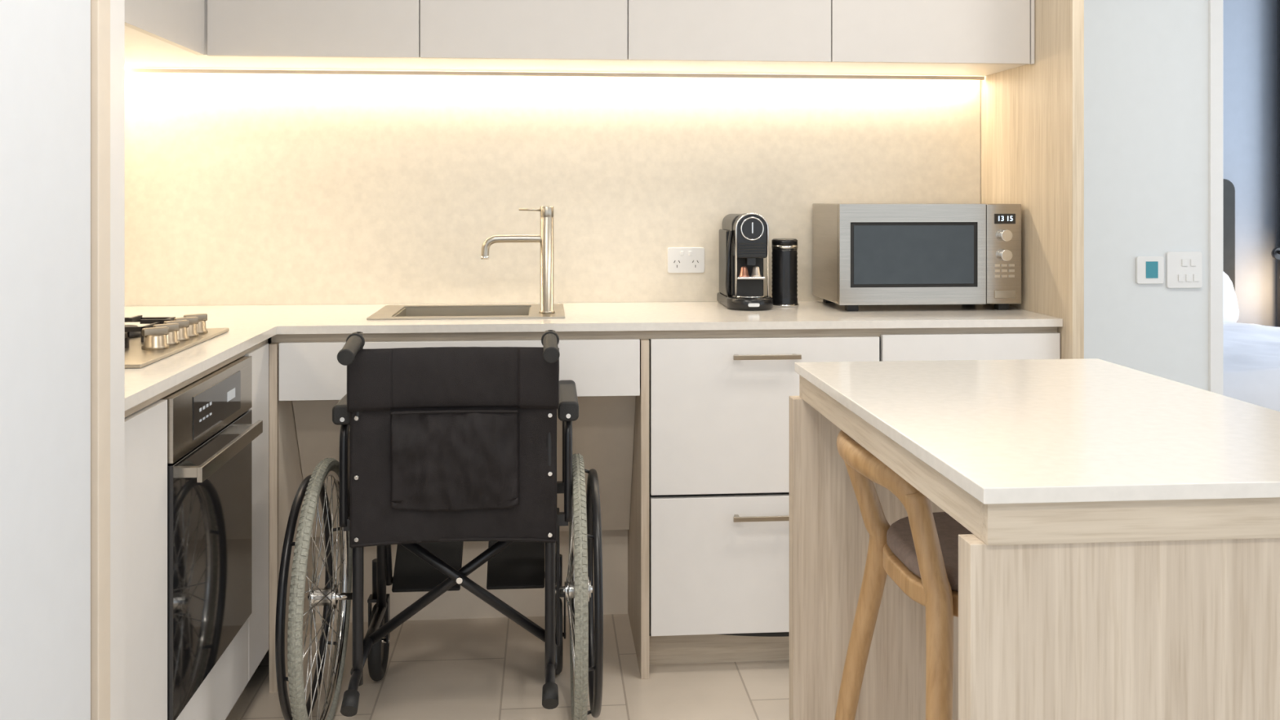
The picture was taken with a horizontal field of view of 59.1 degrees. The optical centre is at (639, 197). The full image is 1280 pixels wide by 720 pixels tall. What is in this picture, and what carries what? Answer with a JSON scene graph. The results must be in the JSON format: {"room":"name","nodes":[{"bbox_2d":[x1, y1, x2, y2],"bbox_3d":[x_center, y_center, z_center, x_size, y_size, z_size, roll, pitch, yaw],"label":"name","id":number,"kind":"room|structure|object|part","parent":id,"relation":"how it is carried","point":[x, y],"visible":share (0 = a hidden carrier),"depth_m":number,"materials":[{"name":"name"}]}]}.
{"room":"kitchen","nodes":[
{"label":"kitchen","id":0,"kind":"room"},
{"bbox_2d":[226,610,789,719],"bbox_3d":[1.160,1.240,1.751,7.000,0.050,8.700,0,0,-5],"label":"floor","id":1,"kind":"structure","parent":0,"point":[477,668],"depth_m":2.83,"materials":[{"name":"tile"}]},
{"bbox_2d":[0,0,124,719],"bbox_3d":[-1.042,-0.030,1.178,0.592,2.490,1.119,0,0,-5],"label":"wall","id":2,"kind":"structure","parent":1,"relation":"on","point":[62,62],"depth_m":1.51,"materials":[{"name":"paint"}]},
{"bbox_3d":[-0.806,-0.030,1.723,0.013,2.490,0.072,0,0,-5],"label":"panel","id":3,"kind":"part","parent":2,"relation":"part of","materials":[{"name":"white laminate"}]},
{"bbox_2d":[275,329,603,719],"bbox_3d":[-0.437,0.752,2.652,0.670,0.928,0.734,0,0,-5],"label":"wheelchair","id":4,"kind":"object","parent":1,"relation":"on","point":[442,448],"visible":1,"depth_m":2.46,"materials":[{"name":"black fabric"}]},
{"bbox_3d":[-0.657,0.595,2.600,0.018,0.240,0.301,0,0,-5],"label":"arm frame","id":5,"kind":"part","parent":4,"relation":"part of","materials":[{"name":"black paint"}]},
{"bbox_3d":[-0.605,1.037,2.389,0.021,0.044,0.100,0,0,-5],"label":"tipping lever","id":6,"kind":"part","parent":4,"relation":"part of","materials":[{"name":"black paint"}]},
{"bbox_3d":[-0.607,0.670,2.413,0.023,0.759,0.073,0,0,-5],"label":"post","id":7,"kind":"part","parent":4,"relation":"part of","materials":[{"name":"black metal"}]},
{"bbox_3d":[-0.639,0.875,2.576,0.008,0.300,0.060,0,0,-5],"label":"axle plate","id":8,"kind":"part","parent":4,"relation":"part of","materials":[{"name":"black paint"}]},
{"bbox_3d":[-0.630,1.025,2.647,0.023,0.022,0.420,0,0,-5],"label":"rail","id":9,"kind":"part","parent":4,"relation":"part of","materials":[{"name":"black metal"}]},
{"bbox_3d":[-0.659,0.965,2.850,0.032,0.100,0.032,0,0,-5],"label":"caster stem","id":10,"kind":"part","parent":4,"relation":"part of","materials":[{"name":"black paint"}]},
{"bbox_3d":[-0.644,0.855,2.817,0.022,0.340,0.023,0,0,-5],"label":"post","id":11,"kind":"part","parent":4,"relation":"part of","materials":[{"name":"black metal"}]},
{"bbox_3d":[-0.195,0.670,2.447,0.023,0.759,0.073,0,0,-5],"label":"post","id":12,"kind":"part","parent":4,"relation":"part of","materials":[{"name":"black metal"}]},
{"bbox_3d":[-0.193,1.037,2.423,0.021,0.044,0.100,0,0,-5],"label":"tipping lever","id":13,"kind":"part","parent":4,"relation":"part of","materials":[{"name":"black paint"}]},
{"bbox_3d":[-0.224,0.855,2.851,0.022,0.340,0.023,0,0,-5],"label":"post","id":14,"kind":"part","parent":4,"relation":"part of","materials":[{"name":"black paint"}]},
{"bbox_3d":[-0.210,1.025,2.682,0.023,0.022,0.420,0,0,-5],"label":"rail","id":15,"kind":"part","parent":4,"relation":"part of","materials":[{"name":"black metal"}]},
{"bbox_3d":[-0.190,0.875,2.613,0.008,0.300,0.060,0,0,-5],"label":"axle plate","id":16,"kind":"part","parent":4,"relation":"part of","materials":[{"name":"black paint"}]},
{"bbox_3d":[-0.215,0.965,2.887,0.032,0.100,0.032,0,0,-5],"label":"caster stem","id":17,"kind":"part","parent":4,"relation":"part of","materials":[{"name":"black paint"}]},
{"bbox_2d":[556,480,568,525],"bbox_3d":[-0.190,0.713,2.641,0.040,0.025,0.295,0,0,-5],"label":"frame","id":18,"kind":"object","parent":4,"relation":"attached to","point":[562,517],"depth_m":2.49,"materials":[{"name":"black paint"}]},
{"bbox_3d":[-0.170,0.595,2.640,0.018,0.240,0.301,0,0,-5],"label":"arm frame","id":19,"kind":"part","parent":4,"relation":"part of","materials":[{"name":"black paint"}]},
{"bbox_2d":[124,332,1060,719],"bbox_3d":[-0.160,0.784,2.596,2.559,0.862,1.559,0,0,-5],"label":"base cabinet","id":20,"kind":"object","parent":1,"relation":"on","point":[686,441],"visible":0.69,"depth_m":2.86,"materials":[{"name":"white laminate"}]},
{"bbox_3d":[-0.849,0.736,1.895,0.021,0.745,0.274,0,0,-5],"label":"panel","id":21,"kind":"part","parent":20,"relation":"part of","materials":[{"name":"white laminate"}]},
{"bbox_2d":[159,355,262,719],"bbox_3d":[-1.099,0.657,2.291,0.566,0.591,0.547,0,0,-5],"label":"wall oven","id":22,"kind":"object","parent":20,"relation":"in","point":[211,432],"visible":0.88,"depth_m":2.23,"materials":[{"name":"glass"}]},
{"bbox_3d":[-0.878,0.717,2.309,0.028,0.466,0.547,0,0,-5],"label":"door glass","id":23,"kind":"part","parent":22,"relation":"part of","materials":[{"name":"black glass"}]},
{"bbox_3d":[-0.864,0.421,2.317,0.002,0.083,0.330,0,0,-5],"label":"display glass","id":24,"kind":"part","parent":22,"relation":"part of","materials":[{"name":"black glass"}]},
{"bbox_3d":[-0.883,1.032,2.309,0.021,0.151,0.551,0,0,-5],"label":"panel under oven","id":25,"kind":"part","parent":20,"relation":"part of","materials":[{"name":"white laminate"}]},
{"bbox_3d":[-0.913,0.733,2.679,0.021,0.750,0.186,0,0,-5],"label":"panel","id":26,"kind":"part","parent":20,"relation":"part of","materials":[{"name":"white laminate"}]},
{"bbox_3d":[-0.902,0.788,2.786,0.019,0.854,0.021,0,0,-5],"label":"corner post","id":27,"kind":"part","parent":20,"relation":"part of","materials":[{"name":"beige wood"}]},
{"bbox_3d":[-0.469,0.857,3.117,0.894,0.716,0.330,0,0,-5],"label":"sloped niche panel","id":28,"kind":"part","parent":20,"relation":"part of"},
{"bbox_2d":[124,301,1062,417],"bbox_3d":[-0.160,0.338,2.600,2.561,0.045,1.566,0,0,-5],"label":"countertop","id":29,"kind":"structure","parent":20,"relation":"on","point":[251,327],"depth_m":2.88,"materials":[{"name":"stone"}]},
{"bbox_2d":[124,313,229,368],"bbox_3d":[-1.169,0.290,2.352,0.455,0.050,0.580,0,0,-5],"label":"gas cooktop","id":30,"kind":"object","parent":29,"relation":"in","point":[163,337],"visible":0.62,"depth_m":2.37,"materials":[{"name":"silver metal"}]},
{"bbox_3d":[-1.139,0.295,2.495,0.072,0.023,0.072,0,0,-5],"label":"burner","id":31,"kind":"part","parent":30,"relation":"part of","materials":[{"name":"metal"}]},
{"bbox_3d":[-0.987,0.292,2.302,0.052,0.029,0.052,0,0,-5],"label":"knob","id":32,"kind":"part","parent":30,"relation":"part of","materials":[{"name":"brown metal"}]},
{"bbox_3d":[-0.993,0.292,2.368,0.052,0.029,0.052,0,0,-5],"label":"knob","id":33,"kind":"part","parent":30,"relation":"part of","materials":[{"name":"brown metal"}]},
{"bbox_3d":[-0.998,0.292,2.433,0.052,0.029,0.052,0,0,-5],"label":"knob","id":34,"kind":"part","parent":30,"relation":"part of","materials":[{"name":"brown metal"}]},
{"bbox_3d":[-1.004,0.292,2.499,0.052,0.029,0.052,0,0,-5],"label":"knob","id":35,"kind":"part","parent":30,"relation":"part of","materials":[{"name":"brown metal"}]},
{"bbox_3d":[-1.009,0.292,2.565,0.052,0.029,0.052,0,0,-5],"label":"knob","id":36,"kind":"part","parent":30,"relation":"part of","materials":[{"name":"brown metal"}]},
{"bbox_3d":[-0.884,0.348,2.277,0.012,0.024,1.041,0,0,-5],"label":"rail","id":37,"kind":"part","parent":29,"relation":"part of","materials":[{"name":"white stone"}]},
{"bbox_2d":[366,303,564,319],"bbox_3d":[-0.464,0.390,3.104,0.509,0.158,0.360,0,0,-5],"label":"sink","id":38,"kind":"object","parent":29,"relation":"in","point":[516,310],"visible":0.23,"depth_m":3.23,"materials":[{"name":"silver metal"}]},
{"bbox_2d":[393,306,530,316],"bbox_3d":[-0.481,0.392,3.101,0.360,0.154,0.280,0,0,-5],"label":"basin","id":39,"kind":"object","parent":38,"relation":"in","point":[406,311],"depth_m":3.23,"materials":[{"name":"metal"}]},
{"bbox_2d":[480,206,555,313],"bbox_3d":[-0.329,0.167,3.043,0.199,0.286,0.043,0,0,-5],"label":"kitchen faucet","id":40,"kind":"object","parent":29,"relation":"on","point":[545,238],"visible":1,"depth_m":3.03,"materials":[{"name":"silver metal"}]},
{"bbox_3d":[-0.344,0.130,3.042,0.166,0.060,0.021,0,0,-5],"label":"spout","id":41,"kind":"part","parent":40,"relation":"part of","materials":[{"name":"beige metal"}]},
{"bbox_3d":[-0.294,0.033,3.046,0.065,0.008,0.006,0,0,-5],"label":"lever","id":42,"kind":"part","parent":40,"relation":"part of","materials":[{"name":"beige metal"}]},
{"bbox_3d":[0.090,0.348,2.886,2.014,0.024,0.013,0,0,-5],"label":"rail","id":43,"kind":"part","parent":29,"relation":"part of","materials":[{"name":"white stone"}]},
{"bbox_2d":[716,213,773,311],"bbox_3d":[0.303,0.179,3.271,0.134,0.272,0.279,0,0,-5],"label":"espresso machine","id":44,"kind":"object","parent":29,"relation":"on","point":[744,238],"visible":1,"depth_m":3.18,"materials":[{"name":"black plastic"}]},
{"bbox_3d":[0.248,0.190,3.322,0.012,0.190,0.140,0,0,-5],"label":"water tank","id":45,"kind":"part","parent":44,"relation":"part of","materials":[{"name":"black plastic"}]},
{"bbox_3d":[0.254,0.191,3.213,0.018,0.197,0.044,0,0,18],"label":"lever","id":46,"kind":"part","parent":44,"relation":"part of","materials":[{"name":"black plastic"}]},
{"bbox_2d":[737,275,765,279],"bbox_3d":[0.311,0.227,3.189,0.080,0.007,0.035,0,0,-5],"label":"shelf","id":47,"kind":"object","parent":44,"relation":"attached to","point":[738,277],"depth_m":3.17,"materials":[{"name":"silver metal"}]},
{"bbox_2d":[771,238,799,306],"bbox_3d":[0.421,0.217,3.291,0.082,0.195,0.082,0,0,-5],"label":"milk frother","id":48,"kind":"object","parent":29,"relation":"on","point":[784,251],"visible":0.96,"depth_m":3.26,"materials":[{"name":"black plastic"}]},
{"bbox_3d":[0.421,0.130,3.291,0.075,0.019,0.075,0,0,-5],"label":"lid","id":49,"kind":"part","parent":48,"relation":"part of","materials":[{"name":"black plastic"}]},
{"bbox_2d":[812,203,1021,311],"bbox_3d":[0.794,0.166,3.277,0.516,0.296,0.342,0,0,-5],"label":"microwave oven","id":50,"kind":"object","parent":29,"relation":"on","point":[864,254],"visible":1,"depth_m":3.13,"materials":[{"name":"metal"}]},
{"bbox_3d":[0.754,0.157,3.132,0.414,0.278,0.020,0,0,-5],"label":"door frame","id":51,"kind":"part","parent":50,"relation":"part of","materials":[{"name":"metal"}]},
{"bbox_3d":[1.012,0.157,3.154,0.100,0.278,0.020,0,0,-5],"label":"control panel","id":52,"kind":"part","parent":50,"relation":"part of","materials":[{"name":"metal"}]},
{"bbox_3d":[1.014,0.160,3.134,0.033,0.033,0.020,0,0,-5],"label":"knob","id":53,"kind":"part","parent":50,"relation":"part of","materials":[{"name":"silver metal"}]},
{"bbox_3d":[1.014,0.105,3.134,0.033,0.033,0.020,0,0,-5],"label":"knob","id":54,"kind":"part","parent":50,"relation":"part of","materials":[{"name":"silver metal"}]},
{"bbox_3d":[-0.009,0.788,3.120,0.021,0.854,0.540,0,0,-5],"label":"panel","id":55,"kind":"part","parent":20,"relation":"part of","materials":[{"name":"beige wood"}]},
{"bbox_3d":[0.321,0.935,2.887,0.589,0.346,0.021,0,0,-5],"label":"drawer","id":56,"kind":"part","parent":20,"relation":"part of","materials":[{"name":"white laminate"}]},
{"bbox_2d":[721,631,789,636],"bbox_3d":[0.386,1.116,2.929,0.450,0.014,0.074,0,0,-5],"label":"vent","id":57,"kind":"object","parent":20,"relation":"attached to","point":[737,633],"depth_m":2.88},
{"bbox_3d":[0.321,0.555,2.887,0.589,0.394,0.021,0,0,-5],"label":"drawer","id":58,"kind":"part","parent":20,"relation":"part of","materials":[{"name":"white laminate"}]},
{"bbox_2d":[834,430,973,719],"bbox_3d":[0.579,0.806,1.809,0.497,0.824,0.538,0,0,-5],"label":"bar stool","id":59,"kind":"object","parent":1,"relation":"on","point":[919,551],"visible":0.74,"depth_m":1.76,"materials":[{"name":"brown wood"}]},
{"bbox_3d":[0.365,0.821,1.990,0.161,0.793,0.063,0,0,41],"label":"leg","id":60,"kind":"part","parent":59,"relation":"part of","materials":[{"name":"brown wood"}]},
{"bbox_3d":[0.392,0.461,1.856,0.132,0.134,0.383,0,0,6],"label":"rail","id":61,"kind":"part","parent":59,"relation":"part of","materials":[{"name":"brown wood"}]},
{"bbox_3d":[0.602,0.604,1.826,0.390,0.033,0.370,0,0,-5],"label":"seat frame","id":62,"kind":"part","parent":59,"relation":"part of","materials":[{"name":"brown wood"}]},
{"bbox_3d":[0.425,0.827,1.615,0.065,0.782,0.180,0,0,1],"label":"leg","id":63,"kind":"part","parent":59,"relation":"part of","materials":[{"name":"brown wood"}]},
{"bbox_2d":[886,511,973,591],"bbox_3d":[0.602,0.570,1.826,0.378,0.034,0.359,0,0,-5],"label":"seat cushion","id":64,"kind":"object","parent":59,"relation":"on","point":[901,557],"depth_m":1.78,"materials":[{"name":"brown fabric"}]},
{"bbox_2d":[980,0,1084,359],"bbox_3d":[1.092,-0.030,3.190,0.031,2.490,0.619,0,0,-5],"label":"end panel","id":65,"kind":"object","parent":1,"relation":"on","point":[1032,116],"visible":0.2,"depth_m":3.03,"materials":[{"name":"beige wood"}]},
{"bbox_2d":[789,358,1279,719],"bbox_3d":[0.630,0.765,1.722,0.612,0.900,0.948,0,0,-5],"label":"kitchen island","id":66,"kind":"object","parent":1,"relation":"on","point":[1120,560],"visible":0.99,"depth_m":1.28,"materials":[{"name":"stone"}]},
{"bbox_3d":[0.593,0.798,2.175,0.612,0.834,0.038,0,0,-5],"label":"panel","id":67,"kind":"part","parent":66,"relation":"part of","materials":[{"name":"beige wood"}]},
{"bbox_3d":[0.666,0.798,1.283,0.612,0.834,0.038,0,0,-5],"label":"panel","id":68,"kind":"part","parent":66,"relation":"part of","materials":[{"name":"beige wood"}]},
{"bbox_2d":[1222,178,1279,411],"bbox_3d":[2.181,0.560,4.795,1.815,1.310,1.880,0,0,-5],"label":"bed","id":69,"kind":"object","parent":1,"relation":"on","point":[1251,351],"visible":0.12,"depth_m":4.53,"materials":[{"name":"fabric"}]},
{"bbox_3d":[2.128,0.560,5.689,1.775,1.310,0.090,0,0,-5],"label":"headboard","id":70,"kind":"part","parent":69,"relation":"part of","materials":[{"name":"fabric"}]},
{"bbox_2d":[1222,271,1239,323],"bbox_3d":[2.556,0.485,5.508,0.720,0.340,0.268,0,0,-5],"label":"pillow","id":71,"kind":"object","parent":69,"relation":"on","point":[1230,307],"depth_m":5.45,"materials":[{"name":"fabric"}]},
{"bbox_2d":[1222,322,1279,411],"bbox_3d":[2.194,0.731,4.606,1.810,0.293,1.501,0,0,-5],"label":"duvet","id":72,"kind":"object","parent":69,"relation":"on","point":[1251,352],"depth_m":4.09,"materials":[{"name":"fabric"}]},
{"bbox_2d":[184,0,1208,610],"bbox_3d":[1.341,-0.035,3.572,5.940,2.500,0.100,0,0,-5],"label":"wall","id":73,"kind":"structure","parent":0,"point":[1146,61],"depth_m":3.54,"materials":[{"name":"paint"}]},
{"bbox_2d":[124,72,980,306],"bbox_3d":[-0.230,-0.035,3.386,2.569,0.700,0.011,0,0,-5],"label":"backsplash panel","id":74,"kind":"object","parent":73,"relation":"attached to","point":[241,188],"visible":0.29,"depth_m":3.36,"materials":[{"name":"stone"}]},
{"bbox_2d":[667,247,704,272],"bbox_3d":[0.139,0.189,3.406,0.112,0.076,0.010,0,0,-5],"label":"power outlet","id":75,"kind":"object","parent":74,"relation":"attached to","point":[680,260],"visible":1,"depth_m":3.40,"materials":[{"name":"white plastic"}]},
{"bbox_2d":[124,0,1034,75],"bbox_3d":[-0.160,-0.801,2.601,2.558,0.868,1.562,0,0,-5],"label":"upper cabinet","id":76,"kind":"object","parent":73,"relation":"attached to","point":[916,37],"visible":0.8,"depth_m":3.02,"materials":[{"name":"white laminate"}]},
{"bbox_3d":[-1.108,-0.801,2.617,0.019,0.868,0.595,0,0,-5],"label":"door","id":77,"kind":"part","parent":76,"relation":"part of","materials":[{"name":"laminate"}]},
{"bbox_3d":[-0.850,-0.801,2.950,0.540,0.868,0.019,0,0,-5],"label":"door","id":78,"kind":"part","parent":76,"relation":"part of","materials":[{"name":"laminate"}]},
{"bbox_3d":[-0.306,-0.801,2.994,0.545,0.868,0.019,0,0,-5],"label":"door","id":79,"kind":"part","parent":76,"relation":"part of","materials":[{"name":"laminate"}]},
{"bbox_2d":[124,66,984,79],"bbox_3d":[-0.159,-0.365,2.603,2.551,0.012,1.535,0,0,-5],"label":"strip light","id":80,"kind":"object","parent":76,"relation":"attached to","point":[126,69],"visible":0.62,"depth_m":3.34,"materials":[{"name":"white plastic"}]},
{"bbox_3d":[0.242,-0.801,3.040,0.549,0.868,0.019,0,0,-5],"label":"door","id":81,"kind":"part","parent":76,"relation":"part of","materials":[{"name":"laminate"}]},
{"bbox_3d":[0.794,-0.801,3.085,0.552,0.868,0.019,0,0,-5],"label":"door","id":82,"kind":"part","parent":76,"relation":"part of","materials":[{"name":"laminate"}]},
{"bbox_2d":[1135,256,1164,284],"bbox_3d":[1.596,0.227,3.537,0.088,0.086,0.011,0,0,-5],"label":"thermostat","id":83,"kind":"object","parent":73,"relation":"attached to","point":[1148,269],"visible":1,"depth_m":3.53,"materials":[{"name":"white plastic"}]},
{"bbox_2d":[1165,251,1202,288],"bbox_3d":[1.708,0.227,3.545,0.115,0.114,0.013,0,0,-5],"label":"light switch","id":84,"kind":"object","parent":73,"relation":"attached to","point":[1184,269],"visible":1,"depth_m":3.54,"materials":[{"name":"white plastic"}]},
{"bbox_2d":[1208,0,1222,395],"bbox_3d":[2.296,0.120,3.651,1.024,2.190,0.124,0,0,-5],"label":"door frame","id":85,"kind":"structure","parent":73,"relation":"attached to","point":[1215,6],"depth_m":3.55,"materials":[{"name":"white paint"}]},
{"bbox_2d":[1222,0,1276,326],"bbox_3d":[2.479,-0.035,5.833,3.300,2.500,0.100,0,0,-5],"label":"wall","id":86,"kind":"structure","parent":0,"point":[1249,26],"depth_m":5.84,"materials":[{"name":"white paint"}]},
{"bbox_2d":[1271,247,1279,259],"bbox_3d":[3.245,0.338,5.673,0.090,0.165,0.145,0,0,-5],"label":"wall lamp","id":87,"kind":"object","parent":86,"relation":"attached to","point":[1275,253],"visible":1,"depth_m":5.72,"materials":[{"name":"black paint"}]},
{"bbox_3d":[1.160,-1.315,1.751,7.000,0.060,8.700,0,0,-5],"label":"ceiling","id":88,"kind":"structure","parent":0,"visible":0},
{"bbox_2d":[1276,0,1279,327],"bbox_3d":[3.673,-0.035,5.811,0.836,2.460,0.040,0,0,-5],"label":"curtain","id":89,"kind":"object","parent":88,"relation":"hanging from","point":[1277,1],"visible":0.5,"depth_m":5.79,"materials":[{"name":"fabric"}]}
]}

